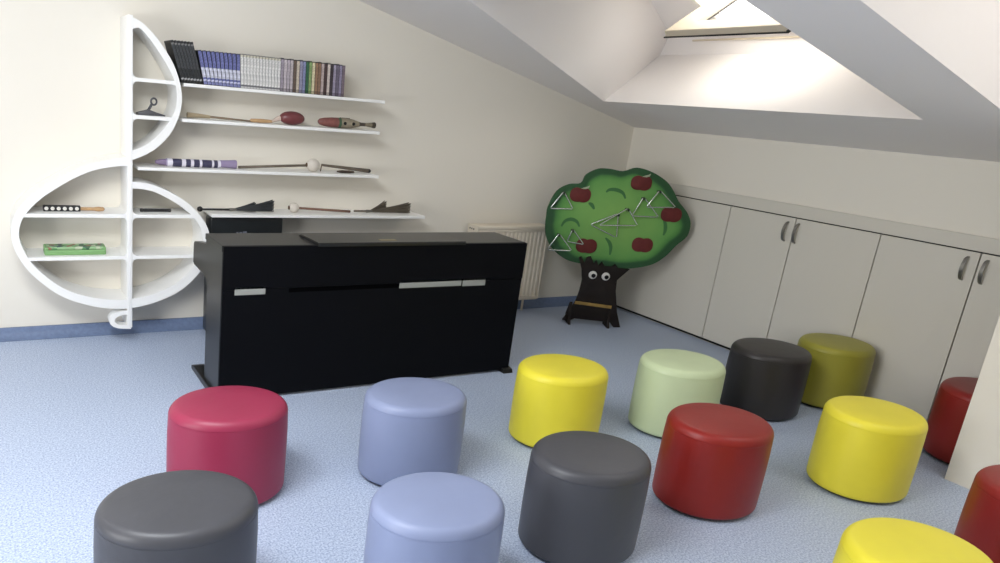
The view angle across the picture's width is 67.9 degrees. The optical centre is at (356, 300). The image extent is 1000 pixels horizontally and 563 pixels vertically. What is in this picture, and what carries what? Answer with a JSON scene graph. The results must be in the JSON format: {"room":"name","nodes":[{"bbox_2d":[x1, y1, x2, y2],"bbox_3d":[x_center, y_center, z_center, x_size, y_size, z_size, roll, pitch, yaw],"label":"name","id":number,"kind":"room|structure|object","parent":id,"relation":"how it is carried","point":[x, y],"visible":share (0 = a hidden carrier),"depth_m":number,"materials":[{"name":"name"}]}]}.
{"room":"music room","nodes":[
{"label":"music room","id":0,"kind":"room"},
{"bbox_2d":[0,0,633,327],"bbox_3d":[-0.816,-1.263,3.519,6.188,2.900,0.120,-3,17,-26],"label":"wall","id":1,"kind":"structure","parent":0,"point":[465,138],"depth_m":3.74,"materials":[{"name":"white paint"}]},
{"bbox_2d":[10,14,208,328],"bbox_3d":[-1.141,-0.574,3.389,0.888,1.439,0.200,-3,17,-26],"label":"shelf","id":2,"kind":"object","parent":1,"relation":"attached to","point":[122,300],"visible":0.98,"depth_m":3.36,"materials":[{"name":"white paint"}]},
{"bbox_2d":[43,205,104,211],"bbox_3d":[-1.298,-0.423,3.331,0.268,0.026,0.032,-3,17,-26],"label":"stick","id":3,"kind":"object","parent":2,"relation":"on","point":[69,208],"visible":1,"depth_m":3.31,"materials":[{"name":"black wood"}]},
{"bbox_2d":[43,243,105,254],"bbox_3d":[-1.317,-0.239,3.383,0.268,0.038,0.090,-3,17,-26],"label":"pencil box","id":4,"kind":"object","parent":2,"relation":"on","point":[82,248],"visible":1,"depth_m":3.35,"materials":[{"name":"green plastic"}]},
{"bbox_2d":[136,97,164,116],"bbox_3d":[-0.954,-0.900,3.354,0.123,0.082,0.060,-3,17,-26],"label":"hand clapper","id":5,"kind":"object","parent":2,"relation":"on","point":[148,111],"visible":1,"depth_m":3.35,"materials":[{"name":"grey metal"}]},
{"bbox_2d":[140,208,170,211],"bbox_3d":[-0.971,-0.435,3.497,0.148,0.016,0.017,-3,17,-26],"label":"rod","id":6,"kind":"object","parent":2,"relation":"on","point":[141,209],"visible":1,"depth_m":3.49,"materials":[{"name":"black plastic"}]},
{"bbox_2d":[133,162,378,178],"bbox_3d":[-0.485,-0.662,3.698,1.260,0.017,0.198,-3,17,-26],"label":"wall shelf","id":7,"kind":"object","parent":1,"relation":"attached to","point":[139,166],"visible":0.76,"depth_m":3.62,"materials":[{"name":"white paint"}]},
{"bbox_2d":[155,158,236,168],"bbox_3d":[-0.778,-0.669,3.520,0.397,0.043,0.043,-3,17,-26],"label":"tube","id":8,"kind":"object","parent":7,"relation":"on","point":[168,161],"visible":1,"depth_m":3.51,"materials":[{"name":"purple"}]},
{"bbox_2d":[238,159,319,171],"bbox_3d":[-0.390,-0.700,3.709,0.438,0.068,0.068,-3,17,-26],"label":"mallet","id":9,"kind":"object","parent":7,"relation":"on","point":[313,165],"visible":1,"depth_m":3.76,"materials":[{"name":"white fabric"}]},
{"bbox_2d":[320,164,370,172],"bbox_3d":[-0.055,-0.712,3.913,0.306,0.040,0.022,-3,17,-26],"label":"stick","id":10,"kind":"object","parent":7,"relation":"on","point":[325,165],"visible":1,"depth_m":3.91,"materials":[{"name":"grey wood"}]},
{"bbox_2d":[178,117,379,134],"bbox_3d":[-0.384,-0.887,3.677,1.042,0.017,0.198,-3,17,-26],"label":"wall shelf","id":11,"kind":"object","parent":1,"relation":"attached to","point":[182,119],"visible":0.88,"depth_m":3.59,"materials":[{"name":"white paint"}]},
{"bbox_2d":[186,112,250,121],"bbox_3d":[-0.660,-0.888,3.509,0.323,0.027,0.031,-3,17,-26],"label":"stick","id":12,"kind":"object","parent":11,"relation":"on","point":[188,114],"visible":1,"depth_m":3.47,"materials":[{"name":"brown wood"}]},
{"bbox_2d":[250,111,304,124],"bbox_3d":[-0.394,-0.920,3.635,0.288,0.069,0.072,-3,17,-26],"label":"maraca","id":13,"kind":"object","parent":11,"relation":"on","point":[288,117],"visible":1,"depth_m":3.63,"materials":[{"name":"red wood"}]},
{"bbox_2d":[318,117,375,127],"bbox_3d":[-0.047,-0.932,3.809,0.334,0.055,0.057,-3,17,-26],"label":"fish guiro","id":14,"kind":"object","parent":11,"relation":"on","point":[334,122],"visible":1,"depth_m":3.77,"materials":[{"name":"wood"}]},
{"bbox_2d":[180,83,384,103],"bbox_3d":[-0.363,-1.041,3.638,1.053,0.017,0.198,-3,17,-26],"label":"wall shelf","id":15,"kind":"object","parent":1,"relation":"attached to","point":[181,84],"visible":0.87,"depth_m":3.53,"materials":[{"name":"white paint"}]},
{"bbox_2d":[164,40,184,82],"bbox_3d":[-0.842,-1.105,3.346,0.070,0.182,0.135,-3,17,-26],"label":"case","id":16,"kind":"object","parent":15,"relation":"on","point":[169,44],"visible":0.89,"depth_m":3.31,"materials":[{"name":"black plastic"}]},
{"bbox_2d":[173,40,187,82],"bbox_3d":[-0.829,-1.106,3.353,0.069,0.182,0.135,-3,17,-26],"label":"case","id":17,"kind":"object","parent":15,"relation":"on","point":[174,41],"visible":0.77,"depth_m":3.29,"materials":[{"name":"black plastic"}]},
{"bbox_2d":[177,40,190,82],"bbox_3d":[-0.816,-1.106,3.359,0.068,0.183,0.135,-3,17,-26],"label":"case","id":18,"kind":"object","parent":15,"relation":"on","point":[178,41],"visible":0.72,"depth_m":3.30,"materials":[{"name":"black plastic"}]},
{"bbox_2d":[180,41,193,83],"bbox_3d":[-0.803,-1.107,3.365,0.067,0.183,0.135,-3,17,-26],"label":"case","id":19,"kind":"object","parent":15,"relation":"on","point":[181,42],"visible":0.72,"depth_m":3.31,"materials":[{"name":"black plastic"}]},
{"bbox_2d":[183,41,196,83],"bbox_3d":[-0.790,-1.108,3.372,0.066,0.183,0.135,-3,17,-26],"label":"case","id":20,"kind":"object","parent":15,"relation":"on","point":[184,42],"visible":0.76,"depth_m":3.31,"materials":[{"name":"black plastic"}]},
{"bbox_2d":[187,41,199,83],"bbox_3d":[-0.777,-1.109,3.378,0.066,0.183,0.135,-3,17,-26],"label":"case","id":21,"kind":"object","parent":15,"relation":"on","point":[188,42],"visible":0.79,"depth_m":3.32,"materials":[{"name":"black plastic"}]},
{"bbox_2d":[190,42,202,83],"bbox_3d":[-0.764,-1.109,3.385,0.065,0.184,0.135,-3,17,-26],"label":"case","id":22,"kind":"object","parent":15,"relation":"on","point":[191,43],"visible":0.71,"depth_m":3.33,"materials":[{"name":"black plastic"}]},
{"bbox_2d":[195,50,206,84],"bbox_3d":[-0.740,-1.096,3.402,0.051,0.152,0.135,-3,17,-26],"label":"case","id":23,"kind":"object","parent":15,"relation":"on","point":[198,52],"visible":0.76,"depth_m":3.35,"materials":[{"name":"blue plastic"}]},
{"bbox_2d":[201,50,210,84],"bbox_3d":[-0.723,-1.097,3.410,0.048,0.153,0.135,-3,17,-26],"label":"case","id":24,"kind":"object","parent":15,"relation":"on","point":[204,56],"visible":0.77,"depth_m":3.35,"materials":[{"name":"blue plastic"}]},
{"bbox_2d":[206,51,214,84],"bbox_3d":[-0.706,-1.098,3.419,0.046,0.153,0.135,-3,17,-26],"label":"case","id":25,"kind":"object","parent":15,"relation":"on","point":[208,54],"visible":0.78,"depth_m":3.36,"materials":[{"name":"blue plastic"}]},
{"bbox_2d":[210,51,218,85],"bbox_3d":[-0.688,-1.099,3.427,0.043,0.153,0.135,-3,17,-26],"label":"case","id":26,"kind":"object","parent":15,"relation":"on","point":[212,53],"visible":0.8,"depth_m":3.37,"materials":[{"name":"blue plastic"}]},
{"bbox_2d":[214,52,221,85],"bbox_3d":[-0.671,-1.100,3.436,0.041,0.154,0.135,-3,17,-26],"label":"case","id":27,"kind":"object","parent":15,"relation":"on","point":[217,59],"visible":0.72,"depth_m":3.38,"materials":[{"name":"blue plastic"}]},
{"bbox_2d":[219,52,225,85],"bbox_3d":[-0.654,-1.101,3.444,0.038,0.154,0.135,-3,17,-26],"label":"case","id":28,"kind":"object","parent":15,"relation":"on","point":[221,58],"visible":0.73,"depth_m":3.38,"materials":[{"name":"blue plastic"}]},
{"bbox_2d":[223,52,229,86],"bbox_3d":[-0.637,-1.101,3.453,0.036,0.154,0.135,-3,17,-26],"label":"case","id":29,"kind":"object","parent":15,"relation":"on","point":[225,57],"visible":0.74,"depth_m":3.39,"materials":[{"name":"blue plastic"}]},
{"bbox_2d":[227,53,232,86],"bbox_3d":[-0.620,-1.102,3.461,0.033,0.154,0.135,-3,17,-26],"label":"case","id":30,"kind":"object","parent":15,"relation":"on","point":[229,55],"visible":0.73,"depth_m":3.40,"materials":[{"name":"blue plastic"}]},
{"bbox_2d":[231,53,236,86],"bbox_3d":[-0.603,-1.103,3.469,0.030,0.154,0.135,-3,17,-26],"label":"case","id":31,"kind":"object","parent":15,"relation":"on","point":[232,54],"visible":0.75,"depth_m":3.41,"materials":[{"name":"blue plastic"}]},
{"bbox_2d":[236,54,240,87],"bbox_3d":[-0.586,-1.104,3.478,0.028,0.154,0.135,-3,17,-26],"label":"case","id":32,"kind":"object","parent":15,"relation":"on","point":[237,55],"visible":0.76,"depth_m":3.42,"materials":[{"name":"blue plastic"}]},
{"bbox_2d":[235,54,243,87],"bbox_3d":[-0.570,-1.106,3.486,0.024,0.156,0.135,-3,17,-26],"label":"case","id":33,"kind":"object","parent":15,"relation":"on","point":[241,55],"visible":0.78,"depth_m":3.43,"materials":[{"name":"grey"}]},
{"bbox_2d":[243,54,246,87],"bbox_3d":[-0.556,-1.106,3.493,0.024,0.156,0.135,-3,17,-26],"label":"case","id":34,"kind":"object","parent":15,"relation":"on","point":[244,55],"visible":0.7,"depth_m":3.43,"materials":[{"name":"grey plastic"}]},
{"bbox_2d":[246,54,249,88],"bbox_3d":[-0.543,-1.107,3.499,0.023,0.156,0.135,-3,17,-26],"label":"case","id":35,"kind":"object","parent":15,"relation":"on","point":[248,56],"visible":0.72,"depth_m":3.44,"materials":[{"name":"grey plastic"}]},
{"bbox_2d":[250,55,252,88],"bbox_3d":[-0.529,-1.108,3.506,0.023,0.156,0.135,-3,17,-26],"label":"case","id":36,"kind":"object","parent":15,"relation":"on","point":[251,56],"visible":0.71,"depth_m":3.45,"materials":[{"name":"grey"}]},
{"bbox_2d":[253,55,255,88],"bbox_3d":[-0.515,-1.108,3.513,0.022,0.155,0.135,-3,17,-26],"label":"case","id":37,"kind":"object","parent":15,"relation":"on","point":[254,56],"visible":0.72,"depth_m":3.46,"materials":[{"name":"grey"}]},
{"bbox_2d":[256,55,258,88],"bbox_3d":[-0.501,-1.109,3.520,0.022,0.155,0.135,-3,17,-26],"label":"case","id":38,"kind":"object","parent":15,"relation":"on","point":[257,57],"visible":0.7,"depth_m":3.46,"materials":[{"name":"grey plastic"}]},
{"bbox_2d":[258,56,261,89],"bbox_3d":[-0.487,-1.110,3.527,0.021,0.155,0.135,-3,17,-26],"label":"case","id":39,"kind":"object","parent":15,"relation":"on","point":[260,57],"visible":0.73,"depth_m":3.47,"materials":[{"name":"grey"}]},
{"bbox_2d":[262,56,264,89],"bbox_3d":[-0.473,-1.110,3.534,0.021,0.155,0.135,-3,17,-26],"label":"case","id":40,"kind":"object","parent":15,"relation":"on","point":[263,57],"visible":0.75,"depth_m":3.48,"materials":[{"name":"grey"}]},
{"bbox_2d":[265,57,268,89],"bbox_3d":[-0.460,-1.111,3.541,0.020,0.155,0.135,-3,17,-26],"label":"case","id":41,"kind":"object","parent":15,"relation":"on","point":[266,58],"visible":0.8,"depth_m":3.48,"materials":[{"name":"grey"}]},
{"bbox_2d":[268,57,271,90],"bbox_3d":[-0.446,-1.112,3.548,0.020,0.155,0.135,-3,17,-26],"label":"case","id":42,"kind":"object","parent":15,"relation":"on","point":[270,58],"visible":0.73,"depth_m":3.49,"materials":[{"name":"grey"}]},
{"bbox_2d":[269,57,274,90],"bbox_3d":[-0.432,-1.112,3.554,0.015,0.155,0.135,-5,18,-26],"label":"case","id":43,"kind":"object","parent":15,"relation":"on","point":[273,58],"visible":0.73,"depth_m":3.50,"materials":[{"name":"grey"}]},
{"bbox_2d":[274,58,277,90],"bbox_3d":[-0.418,-1.113,3.561,0.015,0.155,0.135,-4,18,-26],"label":"case","id":44,"kind":"object","parent":15,"relation":"on","point":[276,59],"visible":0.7,"depth_m":3.50,"materials":[{"name":"grey"}]},
{"bbox_2d":[277,58,280,90],"bbox_3d":[-0.404,-1.114,3.568,0.015,0.155,0.135,-4,18,-26],"label":"case","id":45,"kind":"object","parent":15,"relation":"on","point":[279,59],"visible":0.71,"depth_m":3.51,"materials":[{"name":"grey"}]},
{"bbox_2d":[280,58,283,91],"bbox_3d":[-0.390,-1.115,3.575,0.016,0.157,0.135,-4,18,-26],"label":"case","id":46,"kind":"object","parent":15,"relation":"on","point":[282,59],"visible":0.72,"depth_m":3.52,"materials":[{"name":"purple plastic"}]},
{"bbox_2d":[280,59,286,91],"bbox_3d":[-0.376,-1.115,3.583,0.016,0.155,0.135,-4,18,-26],"label":"case","id":47,"kind":"object","parent":15,"relation":"on","point":[285,60],"visible":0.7,"depth_m":3.52,"materials":[{"name":"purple plastic"}]},
{"bbox_2d":[286,59,289,91],"bbox_3d":[-0.361,-1.115,3.590,0.016,0.153,0.135,-4,18,-26],"label":"case","id":48,"kind":"object","parent":15,"relation":"on","point":[288,60],"visible":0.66,"depth_m":3.53,"materials":[{"name":"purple plastic"}]},
{"bbox_2d":[289,59,293,91],"bbox_3d":[-0.346,-1.118,3.597,0.016,0.157,0.135,-4,18,-26],"label":"case","id":49,"kind":"object","parent":15,"relation":"on","point":[291,60],"visible":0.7,"depth_m":3.54,"materials":[{"name":"grey plastic"}]},
{"bbox_2d":[292,60,296,92],"bbox_3d":[-0.331,-1.117,3.605,0.016,0.155,0.135,-4,18,-26],"label":"case","id":50,"kind":"object","parent":15,"relation":"on","point":[295,61],"visible":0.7,"depth_m":3.55,"materials":[{"name":"black plastic"}]},
{"bbox_2d":[295,60,299,92],"bbox_3d":[-0.317,-1.117,3.612,0.016,0.153,0.135,-4,18,-26],"label":"case","id":51,"kind":"object","parent":15,"relation":"on","point":[298,61],"visible":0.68,"depth_m":3.55,"materials":[{"name":"beige plastic"}]},
{"bbox_2d":[299,60,302,92],"bbox_3d":[-0.302,-1.120,3.619,0.016,0.157,0.135,-4,18,-26],"label":"case","id":52,"kind":"object","parent":15,"relation":"on","point":[301,61],"visible":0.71,"depth_m":3.56,"materials":[{"name":"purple plastic"}]},
{"bbox_2d":[302,61,305,93],"bbox_3d":[-0.287,-1.120,3.627,0.016,0.155,0.135,-4,18,-26],"label":"case","id":53,"kind":"object","parent":15,"relation":"on","point":[304,62],"visible":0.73,"depth_m":3.57,"materials":[{"name":"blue plastic"}]},
{"bbox_2d":[305,61,308,93],"bbox_3d":[-0.272,-1.119,3.634,0.016,0.153,0.135,-4,18,-26],"label":"case","id":54,"kind":"object","parent":15,"relation":"on","point":[307,62],"visible":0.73,"depth_m":3.58,"materials":[{"name":"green plastic"}]},
{"bbox_2d":[308,61,311,93],"bbox_3d":[-0.257,-1.122,3.641,0.016,0.157,0.135,-4,18,-26],"label":"case","id":55,"kind":"object","parent":15,"relation":"on","point":[310,62],"visible":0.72,"depth_m":3.58,"materials":[{"name":"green plastic"}]},
{"bbox_2d":[311,62,314,93],"bbox_3d":[-0.242,-1.122,3.649,0.016,0.155,0.135,-4,18,-26],"label":"case","id":56,"kind":"object","parent":15,"relation":"on","point":[313,63],"visible":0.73,"depth_m":3.59,"materials":[{"name":"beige plastic"}]},
{"bbox_2d":[314,62,317,94],"bbox_3d":[-0.228,-1.122,3.656,0.016,0.153,0.135,-4,18,-26],"label":"case","id":57,"kind":"object","parent":15,"relation":"on","point":[316,63],"visible":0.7,"depth_m":3.60,"materials":[{"name":"black plastic"}]},
{"bbox_2d":[317,62,321,94],"bbox_3d":[-0.213,-1.124,3.663,0.016,0.157,0.135,-4,18,-26],"label":"case","id":58,"kind":"object","parent":15,"relation":"on","point":[319,63],"visible":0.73,"depth_m":3.60,"materials":[{"name":"black plastic"}]},
{"bbox_2d":[320,63,324,94],"bbox_3d":[-0.198,-1.124,3.671,0.016,0.155,0.135,-4,18,-26],"label":"case","id":59,"kind":"object","parent":15,"relation":"on","point":[322,64],"visible":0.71,"depth_m":3.61,"materials":[{"name":"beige plastic"}]},
{"bbox_2d":[323,63,327,94],"bbox_3d":[-0.183,-1.124,3.679,0.016,0.153,0.135,-4,18,-26],"label":"case","id":60,"kind":"object","parent":15,"relation":"on","point":[325,64],"visible":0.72,"depth_m":3.62,"materials":[{"name":"black plastic"}]},
{"bbox_2d":[326,63,330,95],"bbox_3d":[-0.169,-1.127,3.685,0.016,0.157,0.135,-4,18,-26],"label":"case","id":61,"kind":"object","parent":15,"relation":"on","point":[329,64],"visible":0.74,"depth_m":3.63,"materials":[{"name":"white plastic"}]},
{"bbox_2d":[325,64,333,95],"bbox_3d":[-0.154,-1.126,3.693,0.016,0.155,0.135,-4,18,-26],"label":"case","id":62,"kind":"object","parent":15,"relation":"on","point":[332,65],"visible":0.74,"depth_m":3.63,"materials":[{"name":"black plastic"}]},
{"bbox_2d":[332,64,336,95],"bbox_3d":[-0.139,-1.126,3.700,0.016,0.153,0.135,-4,18,-26],"label":"case","id":63,"kind":"object","parent":15,"relation":"on","point":[334,66],"visible":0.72,"depth_m":3.64,"materials":[{"name":"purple plastic"}]},
{"bbox_2d":[335,64,339,96],"bbox_3d":[-0.124,-1.129,3.707,0.016,0.157,0.135,-4,18,-26],"label":"case","id":64,"kind":"object","parent":15,"relation":"on","point":[338,65],"visible":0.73,"depth_m":3.65,"materials":[{"name":"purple plastic"}]},
{"bbox_2d":[338,65,342,96],"bbox_3d":[-0.110,-1.129,3.715,0.016,0.155,0.135,-4,18,-26],"label":"case","id":65,"kind":"object","parent":15,"relation":"on","point":[340,66],"visible":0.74,"depth_m":3.66,"materials":[{"name":"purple plastic"}]},
{"bbox_2d":[341,65,344,96],"bbox_3d":[-0.095,-1.128,3.723,0.016,0.153,0.135,-4,18,-26],"label":"case","id":66,"kind":"object","parent":15,"relation":"on","point":[343,66],"visible":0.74,"depth_m":3.67,"materials":[{"name":"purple plastic"}]},
{"bbox_2d":[0,296,576,341],"bbox_3d":[-0.957,0.129,3.799,6.056,0.054,0.050,-3,17,-26],"label":"baseboard","id":67,"kind":"structure","parent":1,"relation":"attached to","point":[7,334],"depth_m":3.66,"materials":[{"name":"blue plastic"}]},
{"bbox_2d":[202,209,424,218],"bbox_3d":[-0.203,-0.468,3.906,1.227,0.017,0.198,-3,17,-26],"label":"wall shelf","id":68,"kind":"object","parent":1,"relation":"attached to","point":[278,213],"visible":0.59,"depth_m":3.83,"materials":[{"name":"white paint"}]},
{"bbox_2d":[197,200,273,211],"bbox_3d":[-0.615,-0.483,3.673,0.393,0.068,0.081,-3,17,-26],"label":"brush","id":69,"kind":"object","parent":68,"relation":"on","point":[267,206],"visible":1,"depth_m":3.69,"materials":[{"name":"black plastic"}]},
{"bbox_2d":[288,203,350,212],"bbox_3d":[-0.191,-0.494,3.878,0.368,0.052,0.052,-3,17,-26],"label":"mallet","id":70,"kind":"object","parent":68,"relation":"on","point":[293,207],"visible":1,"depth_m":3.84,"materials":[{"name":"white fabric"}]},
{"bbox_2d":[354,201,410,212],"bbox_3d":[0.137,-0.525,4.057,0.345,0.064,0.066,-2,17,-23],"label":"brush","id":71,"kind":"object","parent":68,"relation":"on","point":[402,208],"visible":1,"depth_m":4.06,"materials":[{"name":"grey wood"}]},
{"bbox_2d":[467,223,546,309],"bbox_3d":[0.948,-0.203,4.627,0.591,0.573,0.124,-3,17,-26],"label":"radiator","id":72,"kind":"object","parent":1,"relation":"attached to","point":[534,235],"visible":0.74,"depth_m":4.62,"materials":[{"name":"white metal"}]},
{"bbox_2d":[471,223,544,229],"bbox_3d":[0.965,-0.463,4.539,0.560,0.026,0.104,-3,17,-26],"label":"grille","id":73,"kind":"object","parent":72,"relation":"attached to","point":[474,226],"depth_m":4.49,"materials":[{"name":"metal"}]},
{"bbox_2d":[0,306,968,562],"bbox_3d":[0.305,0.945,1.491,6.188,0.060,5.756,-3,17,-26],"label":"floor","id":74,"kind":"structure","parent":0,"point":[82,419],"depth_m":2.63,"materials":[{"name":"blue carpet"}]},
{"bbox_2d":[93,470,257,562],"bbox_3d":[-0.430,0.615,1.743,0.385,0.314,0.308,-3,17,-26],"label":"stool","id":75,"kind":"object","parent":74,"relation":"on","point":[180,516],"visible":1,"depth_m":1.64,"materials":[{"name":"grey leather"}]},
{"bbox_2d":[166,386,287,503],"bbox_3d":[-0.408,0.463,2.297,0.381,0.311,0.305,-3,17,-26],"label":"stool","id":76,"kind":"object","parent":74,"relation":"on","point":[240,432],"visible":0.85,"depth_m":2.18,"materials":[{"name":"plastic"}]},
{"bbox_2d":[203,215,282,330],"bbox_3d":[-0.597,-0.134,3.797,0.388,0.622,0.092,-3,17,-26],"label":"instrument case","id":77,"kind":"object","parent":74,"relation":"on","point":[214,224],"visible":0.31,"depth_m":3.69,"materials":[{"name":"black plastic"}]},
{"bbox_2d":[191,232,526,393],"bbox_3d":[0.029,0.007,3.397,1.509,0.672,0.491,-3,17,-26],"label":"digital piano","id":78,"kind":"object","parent":74,"relation":"on","point":[286,312],"visible":0.95,"depth_m":3.14,"materials":[{"name":"black wood"}]},
{"bbox_2d":[358,377,466,485],"bbox_3d":[0.195,0.457,2.518,0.377,0.307,0.302,-3,17,-26],"label":"stool","id":79,"kind":"object","parent":74,"relation":"on","point":[410,425],"visible":0.88,"depth_m":2.39,"materials":[{"name":"blue leather"}]},
{"bbox_2d":[363,472,504,562],"bbox_3d":[0.198,0.641,1.873,0.368,0.300,0.294,-3,17,-26],"label":"stool","id":80,"kind":"object","parent":74,"relation":"on","point":[423,517],"visible":1,"depth_m":1.76,"materials":[{"name":"blue leather"}]},
{"bbox_2d":[509,354,608,447],"bbox_3d":[0.807,0.404,2.889,0.385,0.314,0.308,-3,17,-26],"label":"stool","id":81,"kind":"object","parent":74,"relation":"on","point":[553,393],"visible":0.93,"depth_m":2.76,"materials":[{"name":"yellow leather"}]},
{"bbox_2d":[518,431,650,562],"bbox_3d":[0.686,0.593,2.178,0.384,0.313,0.307,-3,17,-26],"label":"stool","id":82,"kind":"object","parent":74,"relation":"on","point":[585,493],"visible":1,"depth_m":2.05,"materials":[{"name":"grey plastic"}]},
{"bbox_2d":[545,168,690,328],"bbox_3d":[1.581,-0.316,4.442,0.872,0.996,0.116,6,16,2],"label":"tree","id":83,"kind":"object","parent":74,"relation":"on","point":[603,258],"visible":1,"depth_m":4.41,"materials":[{"name":"paint"}]},
{"bbox_2d":[547,233,571,250],"bbox_3d":[1.249,-0.352,4.415,0.147,0.111,0.008,6,16,2],"label":"instrument","id":84,"kind":"object","parent":83,"relation":"hanging from","point":[558,233],"visible":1,"depth_m":4.42,"materials":[{"name":"silver metal"}]},
{"bbox_2d":[551,191,572,209],"bbox_3d":[1.247,-0.599,4.358,0.134,0.112,0.008,6,16,2],"label":"instrument","id":85,"kind":"object","parent":83,"relation":"hanging from","point":[571,208],"visible":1,"depth_m":4.36,"materials":[{"name":"silver metal"}]},
{"bbox_2d":[567,229,583,244],"bbox_3d":[1.343,-0.386,4.410,0.105,0.092,0.008,6,16,2],"label":"instrument","id":86,"kind":"object","parent":83,"relation":"hanging from","point":[582,243],"visible":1,"depth_m":4.41,"materials":[{"name":"silver metal"}]},
{"bbox_2d":[591,214,619,236],"bbox_3d":[1.509,-0.459,4.380,0.168,0.147,0.008,6,16,2],"label":"instrument","id":87,"kind":"object","parent":83,"relation":"hanging from","point":[614,214],"visible":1,"depth_m":4.38,"materials":[{"name":"silver metal"}]},
{"bbox_2d":[600,208,637,225],"bbox_3d":[1.587,-0.497,4.349,0.225,0.121,0.008,6,16,2],"label":"instrument","id":88,"kind":"object","parent":83,"relation":"hanging from","point":[627,208],"visible":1,"depth_m":4.35,"materials":[{"name":"silver metal"}]},
{"bbox_2d":[632,197,657,217],"bbox_3d":[1.746,-0.556,4.340,0.157,0.122,0.008,6,16,2],"label":"instrument","id":89,"kind":"object","parent":83,"relation":"hanging from","point":[642,197],"visible":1,"depth_m":4.34,"materials":[{"name":"silver metal"}]},
{"bbox_2d":[647,190,675,207],"bbox_3d":[1.828,-0.599,4.312,0.169,0.111,0.008,6,16,2],"label":"instrument","id":90,"kind":"object","parent":83,"relation":"hanging from","point":[659,190],"visible":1,"depth_m":4.31,"materials":[{"name":"silver metal"}]},
{"bbox_2d":[616,195,732,339],"bbox_3d":[1.991,-0.266,4.686,0.018,0.832,0.802,-3,17,-26],"label":"base cabinet","id":91,"kind":"object","parent":74,"relation":"on","point":[675,291],"visible":0.53,"depth_m":4.53,"materials":[{"name":"beige laminate"}]},
{"bbox_2d":[628,349,725,437],"bbox_3d":[1.368,0.398,3.088,0.386,0.315,0.309,-3,17,-26],"label":"stool","id":92,"kind":"object","parent":74,"relation":"on","point":[665,379],"visible":0.8,"depth_m":2.97,"materials":[{"name":"green plastic"}]},
{"bbox_2d":[652,403,773,519],"bbox_3d":[1.231,0.550,2.502,0.384,0.313,0.307,-3,17,-26],"label":"stool","id":93,"kind":"object","parent":74,"relation":"on","point":[712,462],"visible":1,"depth_m":2.38,"materials":[{"name":"red leather"}]},
{"bbox_2d":[720,338,811,420],"bbox_3d":[1.910,0.364,3.379,0.388,0.316,0.310,-3,17,-26],"label":"stool","id":94,"kind":"object","parent":74,"relation":"on","point":[766,378],"visible":0.88,"depth_m":3.25,"materials":[{"name":"black leather"}]},
{"bbox_2d":[702,206,882,349],"bbox_3d":[2.334,-0.039,3.981,0.052,0.832,0.825,-3,17,-26],"label":"base cabinet","id":95,"kind":"object","parent":74,"relation":"on","point":[780,277],"visible":0.88,"depth_m":3.95,"materials":[{"name":"beige wood"}]},
{"bbox_2d":[797,333,875,408],"bbox_3d":[2.347,0.349,3.579,0.383,0.312,0.307,-3,17,-26],"label":"stool","id":96,"kind":"object","parent":74,"relation":"on","point":[841,365],"visible":0.73,"depth_m":3.44,"materials":[{"name":"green leather"}]},
{"bbox_2d":[806,396,927,502],"bbox_3d":[1.911,0.552,2.710,0.384,0.313,0.307,-3,17,-26],"label":"stool","id":97,"kind":"object","parent":74,"relation":"on","point":[864,449],"visible":1,"depth_m":2.59,"materials":[{"name":"yellow leather"}]},
{"bbox_2d":[832,517,992,562],"bbox_3d":[1.373,0.756,1.813,0.383,0.312,0.307,-3,17,-26],"label":"stool","id":98,"kind":"object","parent":74,"relation":"on","point":[881,539],"visible":1,"depth_m":1.79,"materials":[{"name":"yellow leather"}]},
{"bbox_2d":[852,234,999,421],"bbox_3d":[2.697,0.191,3.274,0.052,0.832,0.827,-3,17,-26],"label":"base cabinet","id":99,"kind":"object","parent":74,"relation":"on","point":[929,313],"visible":0.87,"depth_m":3.37,"materials":[{"name":"beige wood"}]},
{"bbox_2d":[923,377,977,463],"bbox_3d":[2.619,0.519,3.037,0.395,0.322,0.316,-3,17,-26],"label":"stool","id":100,"kind":"object","parent":74,"relation":"on","point":[954,395],"visible":0.51,"depth_m":2.99,"materials":[{"name":"red leather"}]},
{"bbox_2d":[954,465,999,562],"bbox_3d":[2.053,0.706,2.208,0.383,0.312,0.307,-3,17,-26],"label":"stool","id":101,"kind":"object","parent":74,"relation":"on","point":[978,524],"visible":0.7,"depth_m":2.17,"materials":[{"name":"red leather"}]},
{"bbox_2d":[359,0,999,161],"bbox_3d":[0.455,-0.895,0.913,6.108,1.370,5.656,-3,17,-26],"label":"ceiling","id":102,"kind":"structure","parent":0,"point":[922,77],"depth_m":3.49,"materials":[{"name":"white paint"}]},
{"bbox_2d":[664,0,800,40],"bbox_3d":[1.935,-1.496,3.651,0.593,0.362,0.970,-3,17,-26],"label":"window","id":103,"kind":"structure","parent":102,"relation":"attached to","point":[698,23],"depth_m":3.62,"materials":[{"name":"white paint"}]},
{"bbox_2d":[617,127,999,349],"bbox_3d":[3.112,0.206,2.636,0.120,1.222,5.656,-3,17,-26],"label":"wall","id":104,"kind":"structure","parent":0,"point":[960,195],"depth_m":3.71,"materials":[{"name":"white paint"}]},
{"bbox_2d":[669,183,999,254],"bbox_3d":[2.504,-0.400,3.647,0.014,0.065,3.054,-3,17,-26],"label":"countertop","id":105,"kind":"structure","parent":104,"relation":"attached to","point":[933,235],"depth_m":3.64,"materials":[{"name":"beige laminate"}]},
{"bbox_2d":[944,316,999,489],"bbox_3d":[3.176,0.502,1.345,0.168,1.356,3.226,-3,17,-26],"label":"wall","id":106,"kind":"structure","parent":0,"point":[977,447],"depth_m":2.75,"materials":[{"name":"white paint"}]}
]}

